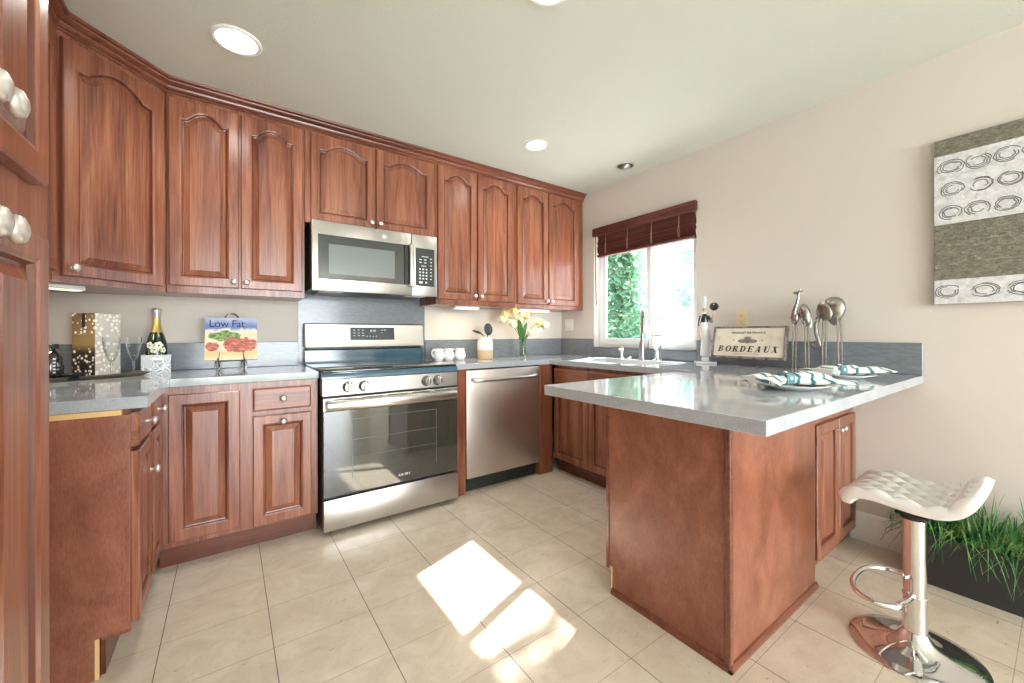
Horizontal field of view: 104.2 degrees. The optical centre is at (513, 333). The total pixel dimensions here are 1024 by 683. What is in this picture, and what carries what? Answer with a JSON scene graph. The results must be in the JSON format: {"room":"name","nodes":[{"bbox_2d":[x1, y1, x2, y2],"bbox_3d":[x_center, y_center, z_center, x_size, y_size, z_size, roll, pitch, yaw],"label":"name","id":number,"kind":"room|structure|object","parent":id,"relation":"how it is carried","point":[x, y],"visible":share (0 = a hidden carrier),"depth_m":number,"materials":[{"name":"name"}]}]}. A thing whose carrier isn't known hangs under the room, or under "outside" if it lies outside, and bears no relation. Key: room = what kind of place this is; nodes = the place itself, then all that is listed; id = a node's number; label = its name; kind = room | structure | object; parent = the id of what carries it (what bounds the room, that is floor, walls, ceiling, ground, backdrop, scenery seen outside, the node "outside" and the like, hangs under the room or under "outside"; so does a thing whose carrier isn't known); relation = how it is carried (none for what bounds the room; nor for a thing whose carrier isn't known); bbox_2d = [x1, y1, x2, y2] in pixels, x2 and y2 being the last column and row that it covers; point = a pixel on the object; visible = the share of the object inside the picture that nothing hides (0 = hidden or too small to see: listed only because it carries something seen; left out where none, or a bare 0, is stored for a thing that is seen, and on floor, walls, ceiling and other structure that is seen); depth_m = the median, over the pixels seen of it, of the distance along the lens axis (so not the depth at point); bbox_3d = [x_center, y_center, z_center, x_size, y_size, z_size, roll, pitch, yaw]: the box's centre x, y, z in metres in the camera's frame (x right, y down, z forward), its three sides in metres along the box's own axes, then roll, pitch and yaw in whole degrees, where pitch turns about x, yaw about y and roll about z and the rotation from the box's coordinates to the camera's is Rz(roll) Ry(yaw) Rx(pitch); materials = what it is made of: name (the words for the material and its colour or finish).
{"room":"kitchen","nodes":[
{"label":"kitchen","id":0,"kind":"room"},
{"bbox_2d":[49,292,561,443],"bbox_3d":[-1.027,-0.103,3.103,3.980,2.462,0.120,0,0,-36],"label":"wall","id":1,"kind":"structure","parent":0,"point":[182,318],"depth_m":2.45,"materials":[{"name":"beige paint"}]},
{"bbox_2d":[55,341,297,372],"bbox_3d":[-1.976,0.135,2.338,1.266,0.160,0.017,0,0,-36],"label":"trim","id":2,"kind":"structure","parent":1,"relation":"attached to","point":[184,356],"depth_m":2.38,"materials":[{"name":"stone"}]},
{"bbox_2d":[166,92,304,301],"bbox_3d":[-1.627,-0.740,2.378,0.647,1.047,0.359,0,0,-36],"label":"upper cabinet","id":3,"kind":"object","parent":1,"relation":"attached to","point":[235,179],"visible":1,"depth_m":2.23,"materials":[{"name":"brown wood"}]},
{"bbox_2d":[298,294,424,364],"bbox_3d":[-1.093,-0.029,2.975,0.910,0.486,0.009,0,0,-36],"label":"trim","id":4,"kind":"structure","parent":1,"relation":"attached to","point":[313,308],"depth_m":2.92,"materials":[{"name":"metal"}]},
{"bbox_2d":[304,129,434,236],"bbox_3d":[-1.010,-0.978,2.820,0.868,0.574,0.359,0,0,-36],"label":"upper cabinet","id":5,"kind":"object","parent":1,"relation":"attached to","point":[346,182],"visible":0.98,"depth_m":2.66,"materials":[{"name":"brown wood"}]},
{"bbox_2d":[420,164,513,308],"bbox_3d":[-0.361,-0.742,3.283,0.721,1.047,0.359,0,0,-36],"label":"upper cabinet","id":6,"kind":"object","parent":1,"relation":"attached to","point":[474,213],"visible":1,"depth_m":3.14,"materials":[{"name":"brown wood"}]},
{"bbox_2d":[452,306,478,309],"bbox_3d":[-0.381,-0.206,3.196,0.220,0.024,0.060,0,0,-36],"label":"light","id":7,"kind":"object","parent":6,"relation":"attached to","point":[453,307],"visible":0.99,"depth_m":3.17,"materials":[{"name":"white paint"}]},
{"bbox_2d":[425,338,560,359],"bbox_3d":[-0.116,0.131,3.668,1.483,0.160,0.017,0,0,-36],"label":"trim","id":8,"kind":"structure","parent":1,"relation":"attached to","point":[501,347],"depth_m":3.68,"materials":[{"name":"stone"}]},
{"bbox_2d":[497,185,582,311],"bbox_3d":[0.266,-0.744,3.731,0.816,1.047,0.359,0,0,-36],"label":"upper cabinet","id":9,"kind":"object","parent":1,"relation":"attached to","point":[548,230],"visible":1,"depth_m":3.58,"materials":[{"name":"brown wood"}]},
{"bbox_2d":[518,309,548,312],"bbox_3d":[0.177,-0.207,3.619,0.350,0.024,0.060,0,0,-36],"label":"light","id":10,"kind":"object","parent":9,"relation":"attached to","point":[519,310],"visible":0.77,"depth_m":3.59,"materials":[{"name":"white paint"}]},
{"bbox_2d":[304,219,436,299],"bbox_3d":[-0.985,-0.475,2.780,0.817,0.430,0.430,0,0,-36],"label":"microwave oven","id":11,"kind":"object","parent":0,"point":[341,259],"visible":1,"depth_m":2.60,"materials":[{"name":"silver metal"}]},
{"bbox_2d":[64,0,1023,193],"bbox_3d":[1.477,-1.415,-0.403,3.980,0.150,8.740,0,0,-36],"label":"ceiling","id":12,"kind":"structure","parent":0,"point":[649,84],"depth_m":1.95,"materials":[{"name":"white paint"}]},
{"bbox_2d":[210,24,261,56],"bbox_3d":[-1.261,-1.330,1.819,0.196,0.008,0.196,0,0,-36],"label":"recessed light","id":13,"kind":"object","parent":12,"relation":"in","point":[233,39],"visible":1,"depth_m":1.81,"materials":[{"name":"white paint"}]},
{"bbox_2d":[525,139,547,150],"bbox_3d":[0.162,-1.333,2.829,0.164,0.008,0.164,0,0,-36],"label":"recessed light","id":14,"kind":"object","parent":12,"relation":"in","point":[533,145],"visible":1,"depth_m":2.83,"materials":[{"name":"white paint"}]},
{"bbox_2d":[531,0,565,6],"bbox_3d":[0.139,-1.333,1.529,0.196,0.008,0.196,0,0,-36],"label":"recessed light","id":15,"kind":"object","parent":12,"relation":"in","point":[547,3],"visible":1,"depth_m":1.60,"materials":[{"name":"white paint"}]},
{"bbox_2d":[616,162,634,169],"bbox_3d":[0.892,-1.335,3.180,0.144,0.037,0.144,0,0,-36],"label":"recessed light","id":16,"kind":"object","parent":12,"relation":"in","point":[624,165],"visible":1,"depth_m":3.16,"materials":[{"name":"silver metal"}]},
{"bbox_2d":[90,444,1023,682],"bbox_3d":[1.475,1.182,-0.409,3.960,0.120,8.740,0,0,-36],"label":"floor","id":17,"kind":"structure","parent":0,"point":[509,581],"depth_m":1.61,"materials":[{"name":"tile"}]},
{"bbox_2d":[0,0,49,682],"bbox_3d":[-0.947,-0.073,0.372,0.683,2.400,0.486,0,0,-36],"label":"pantry cabinet","id":18,"kind":"object","parent":17,"relation":"on","point":[24,143],"visible":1,"depth_m":0.61,"materials":[{"name":"brown wood"}]},
{"bbox_2d":[49,396,166,682],"bbox_3d":[-1.707,0.693,1.437,0.672,0.873,0.636,0,0,-36],"label":"base cabinet","id":19,"kind":"object","parent":17,"relation":"on","point":[105,467],"visible":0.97,"depth_m":1.30,"materials":[{"name":"brown wood"}]},
{"bbox_2d":[49,365,318,414],"bbox_3d":[-1.622,0.235,1.854,1.314,0.040,1.214,0,0,-36],"label":"countertop","id":20,"kind":"structure","parent":19,"relation":"on","point":[128,392],"depth_m":1.71,"materials":[{"name":"stone"}]},
{"bbox_2d":[49,369,151,381],"bbox_3d":[-2.103,0.205,1.909,0.310,0.019,0.470,0,0,24],"label":"serving tray","id":21,"kind":"object","parent":20,"relation":"on","point":[123,372],"visible":0.48,"depth_m":1.92,"materials":[{"name":"brown paint"}]},
{"bbox_2d":[49,344,63,377],"bbox_3d":[-2.095,0.128,1.804,0.086,0.162,0.086,0,0,-36],"label":"bottle","id":22,"kind":"object","parent":21,"relation":"on","point":[56,363],"visible":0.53,"depth_m":1.79,"materials":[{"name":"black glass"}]},
{"bbox_2d":[51,372,88,379],"bbox_3d":[-2.021,0.196,1.820,0.116,0.027,0.116,0,0,-36],"label":"dish","id":23,"kind":"object","parent":21,"relation":"on","point":[75,375],"visible":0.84,"depth_m":1.80,"materials":[{"name":"black plastic"}]},
{"bbox_2d":[72,313,119,375],"bbox_3d":[-2.102,0.055,2.013,0.121,0.309,0.122,0,0,4],"label":"gift box","id":24,"kind":"object","parent":21,"relation":"on","point":[88,329],"visible":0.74,"depth_m":1.96,"materials":[{"name":"multicoloured cardboard"}]},
{"bbox_2d":[102,337,120,376],"bbox_3d":[-1.956,0.114,1.940,0.064,0.190,0.064,0,0,-36],"label":"champagne flute","id":25,"kind":"object","parent":21,"relation":"on","point":[102,337],"visible":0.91,"depth_m":1.93,"materials":[{"name":"clear glass"}]},
{"bbox_2d":[102,337,120,361],"bbox_3d":[-1.956,0.079,1.940,0.064,0.120,0.064,0,0,-36],"label":"bowl","id":26,"kind":"object","parent":25,"relation":"on","point":[102,337],"depth_m":1.93,"materials":[{"name":"clear glass"}]},
{"bbox_2d":[125,337,141,371],"bbox_3d":[-1.961,0.114,2.059,0.064,0.190,0.064,0,0,-36],"label":"champagne flute","id":27,"kind":"object","parent":21,"relation":"on","point":[125,337],"visible":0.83,"depth_m":2.06,"materials":[{"name":"clear glass"}]},
{"bbox_2d":[125,337,141,359],"bbox_3d":[-1.961,0.079,2.059,0.064,0.120,0.064,0,0,-36],"label":"bowl","id":28,"kind":"object","parent":27,"relation":"on","point":[125,337],"depth_m":2.06,"materials":[{"name":"clear glass"}]},
{"bbox_2d":[141,354,170,373],"bbox_3d":[-1.952,0.166,2.183,0.120,0.100,0.120,0,0,-40],"label":"box","id":29,"kind":"object","parent":20,"relation":"on","point":[158,364],"visible":0.77,"depth_m":2.14,"materials":[{"name":"paper"}]},
{"bbox_2d":[145,308,167,354],"bbox_3d":[-1.952,0.033,2.182,0.091,0.345,0.093,0,0,-36],"label":"champagne bottle","id":30,"kind":"object","parent":29,"relation":"in","point":[156,343],"visible":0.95,"depth_m":2.16,"materials":[{"name":"green glass"}]},
{"bbox_2d":[214,313,247,370],"bbox_3d":[-1.664,0.045,2.354,0.158,0.337,0.150,0,0,-34],"label":"easel","id":31,"kind":"object","parent":20,"relation":"on","point":[217,360],"visible":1,"depth_m":2.33,"materials":[{"name":"grey metal"}]},
{"bbox_2d":[204,317,256,360],"bbox_3d":[-1.662,0.032,2.353,0.252,0.250,0.076,0,0,-34],"label":"cookbook","id":32,"kind":"object","parent":31,"relation":"on","point":[231,337],"visible":1,"depth_m":2.34,"materials":[{"name":"multicoloured paper"}]},
{"bbox_2d":[158,379,317,568],"bbox_3d":[-1.536,0.692,2.273,0.680,0.873,0.627,0,0,-36],"label":"base cabinet","id":33,"kind":"object","parent":17,"relation":"on","point":[240,460],"visible":0.99,"depth_m":2.03,"materials":[{"name":"brown wood"}]},
{"bbox_2d":[304,323,457,532],"bbox_3d":[-0.884,0.529,2.671,0.829,1.197,0.698,0,0,-36],"label":"electric range","id":34,"kind":"object","parent":17,"relation":"on","point":[387,426],"visible":1,"depth_m":2.44,"materials":[{"name":"grey metal"}]},
{"bbox_2d":[306,360,456,379],"bbox_3d":[-0.882,0.230,2.669,0.829,0.050,0.583,0,0,-36],"label":"cooktop","id":35,"kind":"object","parent":34,"relation":"in","point":[334,369],"depth_m":2.49,"materials":[{"name":"black glass"}]},
{"bbox_2d":[316,372,451,529],"bbox_3d":[-0.909,0.660,2.707,0.821,0.875,0.611,0,0,-36],"label":"oven","id":36,"kind":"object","parent":34,"relation":"in","point":[319,516],"depth_m":2.28,"materials":[{"name":"grey metal"}]},
{"bbox_2d":[456,370,465,496],"bbox_3d":[-0.538,0.690,3.006,0.076,0.873,0.596,0,0,-36],"label":"filler panel","id":37,"kind":"object","parent":17,"relation":"on","point":[461,435],"visible":0.24,"depth_m":2.77,"materials":[{"name":"brown wood"}]},
{"bbox_2d":[464,365,538,491],"bbox_3d":[-0.211,0.692,3.184,0.653,0.868,0.646,0,0,-36],"label":"dishwasher","id":38,"kind":"object","parent":17,"relation":"on","point":[502,403],"visible":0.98,"depth_m":2.96,"materials":[{"name":"grey metal"}]},
{"bbox_2d":[535,364,551,474],"bbox_3d":[0.089,0.689,3.454,0.134,0.873,0.596,0,0,-36],"label":"filler panel","id":39,"kind":"object","parent":17,"relation":"on","point":[544,465],"visible":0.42,"depth_m":3.21,"materials":[{"name":"brown wood"}]},
{"bbox_2d":[554,365,648,487],"bbox_3d":[0.930,0.687,2.920,0.672,0.873,1.240,0,0,-36],"label":"base cabinet","id":40,"kind":"object","parent":17,"relation":"on","point":[579,427],"visible":0.15,"depth_m":3.00,"materials":[{"name":"brown wood"}]},
{"bbox_2d":[606,406,855,675],"bbox_3d":[1.149,0.686,1.951,1.454,0.873,0.541,0,0,-36],"label":"base cabinet","id":41,"kind":"object","parent":17,"relation":"on","point":[716,537],"visible":0.94,"depth_m":1.52,"materials":[{"name":"brown wood"}]},
{"bbox_2d":[839,469,994,682],"bbox_3d":[1.415,0.807,1.408,0.369,0.631,0.359,0,0,-36],"label":"bar stool","id":42,"kind":"object","parent":17,"relation":"on","point":[906,646],"visible":1,"depth_m":1.38,"materials":[{"name":"silver metal"}]},
{"bbox_2d":[880,480,1023,617],"bbox_3d":[2.168,0.890,1.395,0.433,0.461,1.294,0,0,-36],"label":"grass planter","id":43,"kind":"object","parent":17,"relation":"on","point":[980,564],"visible":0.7,"depth_m":1.68,"materials":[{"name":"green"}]},
{"bbox_2d":[429,354,922,436],"bbox_3d":[0.553,0.230,2.537,1.746,0.040,2.633,0,0,-36],"label":"countertop","id":44,"kind":"structure","parent":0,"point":[713,395],"depth_m":1.46,"materials":[{"name":"stone"}]},
{"bbox_2d":[431,349,444,360],"bbox_3d":[-0.588,0.165,3.081,0.110,0.094,0.093,0,0,-20],"label":"creamer","id":45,"kind":"object","parent":44,"relation":"on","point":[438,354],"visible":0.99,"depth_m":3.05,"materials":[{"name":"white ceramic"}]},
{"bbox_2d":[443,348,453,360],"bbox_3d":[-0.518,0.165,3.136,0.110,0.094,0.093,0,0,15],"label":"creamer","id":46,"kind":"object","parent":44,"relation":"on","point":[448,352],"visible":0.84,"depth_m":3.10,"materials":[{"name":"white ceramic"}]},
{"bbox_2d":[453,348,465,359],"bbox_3d":[-0.434,0.165,3.197,0.109,0.094,0.094,0,0,36],"label":"creamer","id":47,"kind":"object","parent":44,"relation":"on","point":[460,354],"visible":0.91,"depth_m":3.16,"materials":[{"name":"white ceramic"}]},
{"bbox_2d":[477,337,492,358],"bbox_3d":[-0.236,0.121,3.330,0.134,0.182,0.134,0,0,-36],"label":"utensil crock","id":48,"kind":"object","parent":44,"relation":"on","point":[484,344],"visible":1,"depth_m":3.28,"materials":[{"name":"beige ceramic"}]},
{"bbox_2d":[484,323,492,336],"bbox_3d":[-0.209,0.025,3.344,0.098,0.221,0.033,0,0,-36],"label":"spoon","id":49,"kind":"object","parent":48,"relation":"in","point":[488,329],"visible":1,"depth_m":3.33,"materials":[{"name":"black plastic"}]},
{"bbox_2d":[619,348,623,358],"bbox_3d":[0.898,0.165,3.341,0.073,0.088,0.039,0,0,-36],"label":"soap dispenser","id":50,"kind":"object","parent":44,"relation":"on","point":[621,349],"visible":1,"depth_m":3.34,"materials":[{"name":"silver metal"}]},
{"bbox_2d":[638,308,649,359],"bbox_3d":[1.031,0.005,3.131,0.095,0.408,0.207,0,0,14],"label":"kitchen faucet","id":51,"kind":"object","parent":44,"relation":"on","point":[642,348],"visible":1,"depth_m":3.18,"materials":[{"name":"grey metal"}]},
{"bbox_2d":[651,334,662,360],"bbox_3d":[1.117,0.106,3.105,0.094,0.205,0.094,0,0,-36],"label":"pot","id":52,"kind":"object","parent":44,"relation":"on","point":[657,339],"visible":1,"depth_m":3.08,"materials":[{"name":"ceramic"}]},
{"bbox_2d":[694,296,718,363],"bbox_3d":[1.345,-0.027,2.771,0.153,0.470,0.082,0,0,14],"label":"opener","id":53,"kind":"object","parent":44,"relation":"on","point":[706,344],"visible":0.98,"depth_m":2.76,"materials":[{"name":"white"}]},
{"bbox_2d":[709,302,718,310],"bbox_3d":[1.385,-0.186,2.754,0.068,0.057,0.068,0,0,14],"label":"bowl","id":54,"kind":"object","parent":53,"relation":"on","point":[713,306],"depth_m":2.73,"materials":[{"name":"black"}]},
{"bbox_2d":[734,357,763,366],"bbox_3d":[1.492,0.084,2.521,0.153,0.246,0.114,0,0,-36],"label":"easel","id":55,"kind":"object","parent":44,"relation":"on","point":[734,357],"visible":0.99,"depth_m":2.52,"materials":[{"name":"brown metal"}]},
{"bbox_2d":[711,326,788,360],"bbox_3d":[1.472,0.058,2.507,0.072,0.209,0.436,0,0,-36],"label":"sign","id":56,"kind":"object","parent":55,"relation":"on","point":[770,343],"visible":1,"depth_m":2.48,"materials":[{"name":"grey"}]},
{"bbox_2d":[761,384,832,390],"bbox_3d":[1.054,0.198,1.517,0.254,0.022,0.254,0,0,-36],"label":"plate","id":57,"kind":"object","parent":44,"relation":"on","point":[796,387],"visible":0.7,"depth_m":1.45,"materials":[{"name":"white ceramic"}]},
{"bbox_2d":[739,370,858,385],"bbox_3d":[1.057,0.170,1.505,0.326,0.051,0.242,0,0,-12],"label":"cloth napkin","id":58,"kind":"object","parent":57,"relation":"on","point":[808,377],"visible":0.87,"depth_m":1.49,"materials":[{"name":"white fabric"}]},
{"bbox_2d":[776,371,794,384],"bbox_3d":[1.031,0.169,1.511,0.032,0.052,0.057,0,0,-11],"label":"napkin ring","id":59,"kind":"object","parent":58,"relation":"on","point":[790,376],"visible":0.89,"depth_m":1.49,"materials":[{"name":"teal ceramic"}]},
{"bbox_2d":[790,289,811,369],"bbox_3d":[1.631,-0.023,2.261,0.044,0.461,0.103,0,0,-36],"label":"sculpture","id":60,"kind":"object","parent":44,"relation":"on","point":[804,313],"visible":0.94,"depth_m":2.26,"materials":[{"name":"grey metal"}]},
{"bbox_2d":[811,297,845,366],"bbox_3d":[1.746,0.003,2.213,0.095,0.410,0.158,0,0,-36],"label":"sculpture","id":61,"kind":"object","parent":44,"relation":"on","point":[832,310],"visible":0.91,"depth_m":2.18,"materials":[{"name":"grey metal"}]},
{"bbox_2d":[830,374,877,379],"bbox_3d":[1.541,0.197,1.865,0.242,0.022,0.242,0,0,-36],"label":"plate","id":62,"kind":"object","parent":44,"relation":"on","point":[847,376],"visible":0.56,"depth_m":1.79,"materials":[{"name":"white ceramic"}]},
{"bbox_2d":[796,365,896,374],"bbox_3d":[1.538,0.171,1.877,0.326,0.049,0.272,0,0,-14],"label":"cloth napkin","id":63,"kind":"object","parent":62,"relation":"on","point":[825,369],"visible":0.77,"depth_m":1.82,"materials":[{"name":"white fabric"}]},
{"bbox_2d":[832,364,847,374],"bbox_3d":[1.518,0.168,1.858,0.032,0.052,0.057,0,0,-14],"label":"napkin ring","id":64,"kind":"object","parent":63,"relation":"on","point":[844,370],"visible":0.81,"depth_m":1.83,"materials":[{"name":"teal ceramic"}]},
{"bbox_3d":[0.081,0.124,3.532,0.076,0.175,0.076,0,0,-36],"label":"glass vase","id":65,"kind":"object","parent":44,"relation":"on","visible":0},
{"bbox_2d":[498,314,520,351],"bbox_3d":[-0.035,0.017,3.489,0.225,0.365,0.074,0,0,-36],"label":"tulip","id":66,"kind":"object","parent":65,"relation":"in","point":[501,318],"visible":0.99,"depth_m":3.43,"materials":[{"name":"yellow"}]},
{"bbox_2d":[500,309,520,341],"bbox_3d":[-0.013,-0.005,3.491,0.228,0.410,0.073,0,0,-36],"label":"tulip","id":67,"kind":"object","parent":65,"relation":"in","point":[505,313],"visible":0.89,"depth_m":3.43,"materials":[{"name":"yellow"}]},
{"bbox_2d":[508,319,521,346],"bbox_3d":[0.033,0.038,3.444,0.076,0.324,0.204,0,0,42],"label":"tulip","id":68,"kind":"object","parent":65,"relation":"in","point":[512,323],"visible":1,"depth_m":3.38,"materials":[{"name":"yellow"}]},
{"bbox_2d":[510,308,522,341],"bbox_3d":[0.041,-0.018,3.466,0.167,0.435,0.074,0,0,-39],"label":"tulip","id":69,"kind":"object","parent":65,"relation":"in","point":[514,311],"visible":0.93,"depth_m":3.46,"materials":[{"name":"green plant"}]},
{"bbox_2d":[512,316,523,355],"bbox_3d":[0.037,0.022,3.527,0.087,0.354,0.082,0,0,-36],"label":"tulip","id":70,"kind":"object","parent":65,"relation":"in","point":[515,317],"visible":0.48,"depth_m":3.52,"materials":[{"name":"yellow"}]},
{"bbox_2d":[521,311,529,355],"bbox_3d":[0.106,-0.005,3.564,0.081,0.408,0.077,0,0,-15],"label":"tulip","id":71,"kind":"object","parent":65,"relation":"in","point":[525,315],"visible":0.99,"depth_m":3.54,"materials":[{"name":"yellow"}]},
{"bbox_2d":[523,329,533,351],"bbox_3d":[0.135,0.081,3.503,0.053,0.237,0.118,0,0,-36],"label":"tulip","id":72,"kind":"object","parent":65,"relation":"in","point":[530,332],"visible":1,"depth_m":3.47,"materials":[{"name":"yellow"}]},
{"bbox_2d":[523,328,538,348],"bbox_3d":[0.154,0.077,3.527,0.146,0.244,0.058,0,0,-8],"label":"tulip","id":73,"kind":"object","parent":65,"relation":"in","point":[534,329],"visible":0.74,"depth_m":3.52,"materials":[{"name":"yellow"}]},
{"bbox_2d":[523,319,543,355],"bbox_3d":[0.174,0.033,3.599,0.234,0.334,0.073,0,0,-36],"label":"tulip","id":74,"kind":"object","parent":65,"relation":"in","point":[538,322],"visible":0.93,"depth_m":3.61,"materials":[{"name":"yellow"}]},
{"bbox_2d":[524,321,549,353],"bbox_3d":[0.212,0.044,3.596,0.277,0.310,0.073,0,0,-36],"label":"tulip","id":75,"kind":"object","parent":65,"relation":"in","point":[545,325],"visible":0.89,"depth_m":3.62,"materials":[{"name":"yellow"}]},
{"bbox_2d":[561,23,1023,542],"bbox_3d":[3.026,-0.112,0.702,0.140,2.462,8.500,0,0,-36],"label":"wall","id":76,"kind":"structure","parent":0,"point":[833,197],"depth_m":2.12,"materials":[{"name":"beige paint"}]},
{"bbox_2d":[48,0,586,202],"bbox_3d":[-0.479,-1.300,2.550,3.403,0.070,0.841,0,0,-36],"label":"trim","id":77,"kind":"structure","parent":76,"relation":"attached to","point":[62,19],"depth_m":2.30,"materials":[{"name":"brown wood"}]},
{"bbox_2d":[565,319,572,330],"bbox_3d":[0.559,-0.084,4.022,0.010,0.114,0.115,0,0,-36],"label":"light switch","id":78,"kind":"object","parent":76,"relation":"attached to","point":[568,323],"visible":1,"depth_m":4.01,"materials":[{"name":"white paint"}]},
{"bbox_2d":[561,338,593,355],"bbox_3d":[0.621,0.130,3.929,0.017,0.160,0.449,0,0,-36],"label":"trim","id":79,"kind":"structure","parent":76,"relation":"attached to","point":[573,346],"depth_m":3.90,"materials":[{"name":"stone"}]},
{"bbox_2d":[593,348,696,361],"bbox_3d":[1.048,0.172,3.331,0.017,0.072,1.022,0,0,-36],"label":"trim","id":80,"kind":"structure","parent":76,"relation":"attached to","point":[649,354],"depth_m":3.23,"materials":[{"name":"stone"}]},
{"bbox_2d":[593,347,696,351],"bbox_3d":[1.070,0.129,3.351,0.084,0.012,1.005,0,0,-36],"label":"trim","id":81,"kind":"structure","parent":76,"relation":"attached to","point":[687,350],"depth_m":3.22,"materials":[{"name":"stone"}]},
{"bbox_2d":[599,212,696,349],"bbox_3d":[1.129,-0.420,3.394,0.063,1.085,1.005,0,0,-36],"label":"window","id":82,"kind":"structure","parent":76,"relation":"in","point":[690,344],"depth_m":3.34,"materials":[{"name":"white plastic"}]},
{"bbox_2d":[592,200,697,305],"bbox_3d":[1.058,-0.613,3.321,0.112,0.712,1.004,0,0,-36],"label":"window blind","id":83,"kind":"object","parent":82,"relation":"attached to","point":[677,223],"visible":0.98,"depth_m":3.25,"materials":[{"name":"brown wood"}]},
{"bbox_2d":[736,310,746,325],"bbox_3d":[1.526,-0.100,2.671,0.008,0.114,0.072,0,0,-36],"label":"outlet","id":84,"kind":"object","parent":76,"relation":"attached to","point":[741,315],"visible":0.89,"depth_m":2.67,"materials":[{"name":"beige plastic"}]},
{"bbox_2d":[739,313,743,323],"bbox_3d":[1.524,-0.100,2.669,0.002,0.073,0.033,0,0,-36],"label":"socket","id":85,"kind":"object","parent":84,"relation":"attached to","point":[741,315],"depth_m":2.67,"materials":[{"name":"beige plastic"}]},
{"bbox_2d":[697,340,922,374],"bbox_3d":[1.684,0.127,2.442,0.017,0.160,1.163,0,0,-36],"label":"trim","id":86,"kind":"structure","parent":76,"relation":"attached to","point":[903,358],"depth_m":2.17,"materials":[{"name":"stone"}]},
{"bbox_2d":[850,510,902,553],"bbox_3d":[3.649,1.040,-0.300,0.016,0.154,6.148,0,0,-36],"label":"baseboard","id":87,"kind":"structure","parent":76,"relation":"attached to","point":[869,528],"depth_m":2.11,"materials":[{"name":"white paint"}]},
{"bbox_2d":[934,118,1023,304],"bbox_3d":[2.248,-0.531,1.637,0.032,0.783,0.721,0,0,-36],"label":"canvas art","id":88,"kind":"object","parent":76,"relation":"attached to","point":[979,175],"visible":1,"depth_m":1.80,"materials":[{"name":"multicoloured fabric"}]},
{"label":"outside","id":89,"kind":"structure","parent":0,"visible":0},
{"bbox_3d":[12.864,1.322,12.960,29.600,0.150,60.000,0,0,-36],"label":"ground","id":90,"kind":"structure","parent":89,"visible":0},
{"bbox_2d":[607,250,646,337],"bbox_3d":[2.392,-0.767,8.884,1.434,4.077,1.433,0,0,-36],"label":"leafy tree","id":91,"kind":"object","parent":90,"relation":"on","point":[621,268],"visible":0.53,"depth_m":8.61,"materials":[{"name":"green plant"}]},
{"bbox_2d":[611,249,661,334],"bbox_3d":[3.796,-1.071,12.636,1.991,4.679,1.919,0,0,-36],"label":"leafy tree","id":92,"kind":"object","parent":90,"relation":"on","point":[641,257],"visible":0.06,"depth_m":12.39,"materials":[{"name":"green plant"}]},
{"bbox_2d":[607,308,692,338],"bbox_3d":[6.154,0.237,11.852,0.200,2.050,22.000,0,0,-36],"label":"wall","id":93,"kind":"structure","parent":90,"relation":"on","point":[674,322],"depth_m":12.96,"materials":[{"name":"white paint"}]},
{"bbox_2d":[657,239,692,338],"bbox_3d":[4.596,-0.981,10.457,1.546,4.493,1.532,0,0,-36],"label":"leafy tree","id":94,"kind":"object","parent":90,"relation":"on","point":[684,298],"visible":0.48,"depth_m":10.39,"materials":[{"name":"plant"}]},
{"bbox_3d":[-0.090,-0.106,-1.526,0.120,2.462,8.500,0,0,-36],"label":"wall","id":95,"kind":"structure","parent":0,"visible":0},
{"bbox_2d":[46,15,55,280],"bbox_3d":[-1.851,-0.739,1.357,0.362,1.047,0.498,0,0,-36],"label":"upper cabinet","id":96,"kind":"object","parent":95,"relation":"attached to","point":[51,187],"visible":0.06,"depth_m":1.58,"materials":[{"name":"brown wood"}]},
{"bbox_2d":[49,29,172,296],"bbox_3d":[-2.068,-0.739,1.891,0.632,1.047,0.633,0,0,-36],"label":"upper cabinet","id":97,"kind":"object","parent":95,"relation":"attached to","point":[111,121],"visible":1,"depth_m":1.82,"materials":[{"name":"brown wood"}]},
{"bbox_2d":[49,283,85,290],"bbox_3d":[-1.978,-0.202,1.734,0.060,0.024,0.160,0,0,9],"label":"light","id":98,"kind":"object","parent":97,"relation":"attached to","point":[53,286],"visible":0.58,"depth_m":1.74,"materials":[{"name":"white paint"}]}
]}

